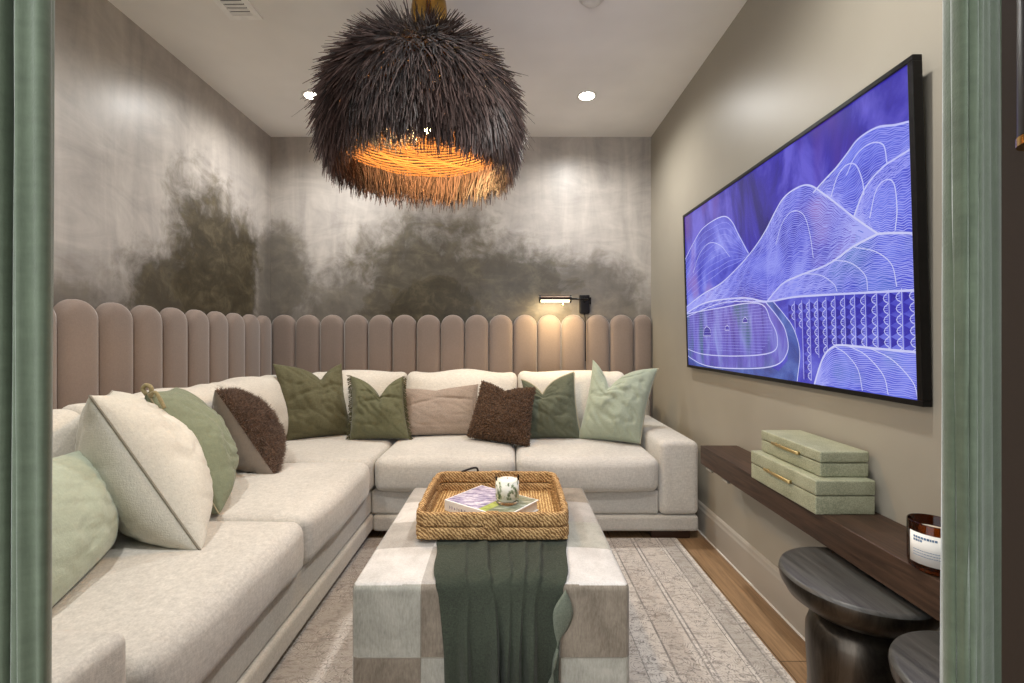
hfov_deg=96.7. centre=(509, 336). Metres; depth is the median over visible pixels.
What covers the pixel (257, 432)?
throw pillow
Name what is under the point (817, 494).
box
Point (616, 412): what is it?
throw pillow
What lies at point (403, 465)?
seat cushion
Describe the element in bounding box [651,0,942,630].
wall
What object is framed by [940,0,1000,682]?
velvet curtain
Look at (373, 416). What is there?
throw pillow
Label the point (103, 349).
upholstered wall panel
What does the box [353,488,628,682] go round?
ottoman
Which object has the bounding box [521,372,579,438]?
throw pillow
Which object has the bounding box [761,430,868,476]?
box
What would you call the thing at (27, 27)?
velvet curtain
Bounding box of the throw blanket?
[434,539,572,682]
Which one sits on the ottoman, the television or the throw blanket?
the throw blanket
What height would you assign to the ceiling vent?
0.010 m
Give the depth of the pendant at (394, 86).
1.67 m
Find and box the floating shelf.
[701,445,939,621]
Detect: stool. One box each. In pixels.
[778,547,939,682]
[888,630,939,682]
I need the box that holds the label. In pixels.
[913,534,940,561]
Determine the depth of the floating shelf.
1.30 m
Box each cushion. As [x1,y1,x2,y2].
[52,521,303,682]
[53,409,79,457]
[62,384,219,414]
[209,462,369,564]
[210,375,287,438]
[282,434,397,489]
[313,370,406,421]
[375,434,515,491]
[406,369,516,402]
[515,438,657,491]
[518,370,623,427]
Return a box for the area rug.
[263,538,795,682]
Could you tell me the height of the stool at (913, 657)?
0.489 m
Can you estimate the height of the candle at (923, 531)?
0.110 m
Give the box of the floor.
[366,529,806,682]
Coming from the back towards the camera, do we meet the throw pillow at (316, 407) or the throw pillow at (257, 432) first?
the throw pillow at (316, 407)
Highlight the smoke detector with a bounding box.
[579,0,603,7]
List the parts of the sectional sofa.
arm, seat rail, plinth rail, seat rail, plinth rail, frame, leg, arm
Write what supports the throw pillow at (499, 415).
on the sectional sofa
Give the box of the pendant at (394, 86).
[294,0,534,213]
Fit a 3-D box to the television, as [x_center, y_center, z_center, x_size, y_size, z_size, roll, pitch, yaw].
[1.100,-0.283,2.020,0.056,0.941,1.616,0,0,0]
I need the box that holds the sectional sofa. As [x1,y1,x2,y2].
[52,369,697,682]
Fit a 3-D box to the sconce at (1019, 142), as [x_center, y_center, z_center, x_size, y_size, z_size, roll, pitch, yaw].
[0.466,-0.388,0.380,0.067,0.448,0.042,0,0,0]
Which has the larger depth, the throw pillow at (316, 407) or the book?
the throw pillow at (316, 407)
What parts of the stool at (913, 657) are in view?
seat dish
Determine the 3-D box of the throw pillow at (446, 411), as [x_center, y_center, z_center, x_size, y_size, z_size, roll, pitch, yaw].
[-0.490,0.493,3.099,0.547,0.332,0.170,0,0,0]
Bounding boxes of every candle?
[495,471,518,505]
[906,513,940,576]
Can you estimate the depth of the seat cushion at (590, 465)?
2.54 m
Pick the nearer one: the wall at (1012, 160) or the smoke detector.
the wall at (1012, 160)
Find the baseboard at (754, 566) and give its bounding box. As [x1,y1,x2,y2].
[695,499,808,637]
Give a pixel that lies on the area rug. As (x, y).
(683, 629)
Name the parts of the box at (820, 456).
lid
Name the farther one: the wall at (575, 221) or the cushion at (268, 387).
the wall at (575, 221)
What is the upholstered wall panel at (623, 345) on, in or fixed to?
attached to the wall at (575, 221)
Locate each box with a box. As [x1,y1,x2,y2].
[751,450,874,513]
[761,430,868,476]
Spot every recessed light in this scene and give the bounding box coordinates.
[301,90,314,100]
[577,90,596,101]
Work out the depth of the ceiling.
2.52 m
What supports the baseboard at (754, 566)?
attached to the wall at (779, 67)
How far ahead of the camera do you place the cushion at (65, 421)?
1.55 m
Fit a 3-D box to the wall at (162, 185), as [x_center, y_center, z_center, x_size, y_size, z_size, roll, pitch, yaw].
[-1.962,-0.230,2.100,0.100,2.740,3.280,0,0,0]
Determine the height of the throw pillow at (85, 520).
0.359 m
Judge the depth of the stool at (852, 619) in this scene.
1.17 m
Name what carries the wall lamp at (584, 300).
attached to the wall at (575, 221)
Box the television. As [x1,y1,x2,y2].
[683,54,931,406]
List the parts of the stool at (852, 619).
seat, seat dish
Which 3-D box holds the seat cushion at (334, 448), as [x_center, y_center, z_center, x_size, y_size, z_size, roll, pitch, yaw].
[-1.214,0.766,2.938,0.891,0.213,0.884,0,0,0]
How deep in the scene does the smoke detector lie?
2.14 m
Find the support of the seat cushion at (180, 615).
on the sectional sofa
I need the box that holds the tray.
[416,467,568,539]
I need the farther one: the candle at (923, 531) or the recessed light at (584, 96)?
the recessed light at (584, 96)
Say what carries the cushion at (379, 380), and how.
on the sectional sofa
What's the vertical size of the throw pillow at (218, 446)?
0.503 m
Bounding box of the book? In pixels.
[445,485,538,511]
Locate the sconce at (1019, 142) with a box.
[1015,0,1023,150]
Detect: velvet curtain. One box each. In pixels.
[0,0,54,682]
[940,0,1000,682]
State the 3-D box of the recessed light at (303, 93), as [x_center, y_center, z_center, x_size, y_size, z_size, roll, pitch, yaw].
[-1.310,-1.597,3.020,0.136,0.006,0.136,0,0,0]
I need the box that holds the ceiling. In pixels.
[108,0,746,136]
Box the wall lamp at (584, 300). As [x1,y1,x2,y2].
[539,295,590,360]
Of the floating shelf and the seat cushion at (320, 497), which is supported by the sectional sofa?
the seat cushion at (320, 497)
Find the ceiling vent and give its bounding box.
[213,0,262,19]
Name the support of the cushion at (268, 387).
on the sectional sofa
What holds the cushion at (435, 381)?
on the sectional sofa
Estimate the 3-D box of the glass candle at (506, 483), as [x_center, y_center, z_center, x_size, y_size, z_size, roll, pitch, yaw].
[-0.010,0.556,1.672,0.087,0.100,0.088,0,0,0]
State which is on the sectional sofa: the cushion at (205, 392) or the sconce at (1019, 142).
the cushion at (205, 392)
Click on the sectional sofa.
(227, 610)
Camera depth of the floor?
1.95 m
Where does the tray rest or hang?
on the ottoman
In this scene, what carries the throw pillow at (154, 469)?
on the sectional sofa
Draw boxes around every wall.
[53,0,270,320]
[271,137,650,324]
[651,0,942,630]
[1001,0,1023,682]
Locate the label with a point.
(926, 547)
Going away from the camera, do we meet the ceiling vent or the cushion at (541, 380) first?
the ceiling vent
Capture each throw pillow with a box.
[52,451,118,606]
[75,390,212,549]
[140,383,238,514]
[212,386,286,473]
[273,363,350,440]
[346,375,412,439]
[404,384,477,434]
[466,380,535,446]
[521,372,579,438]
[579,360,658,443]

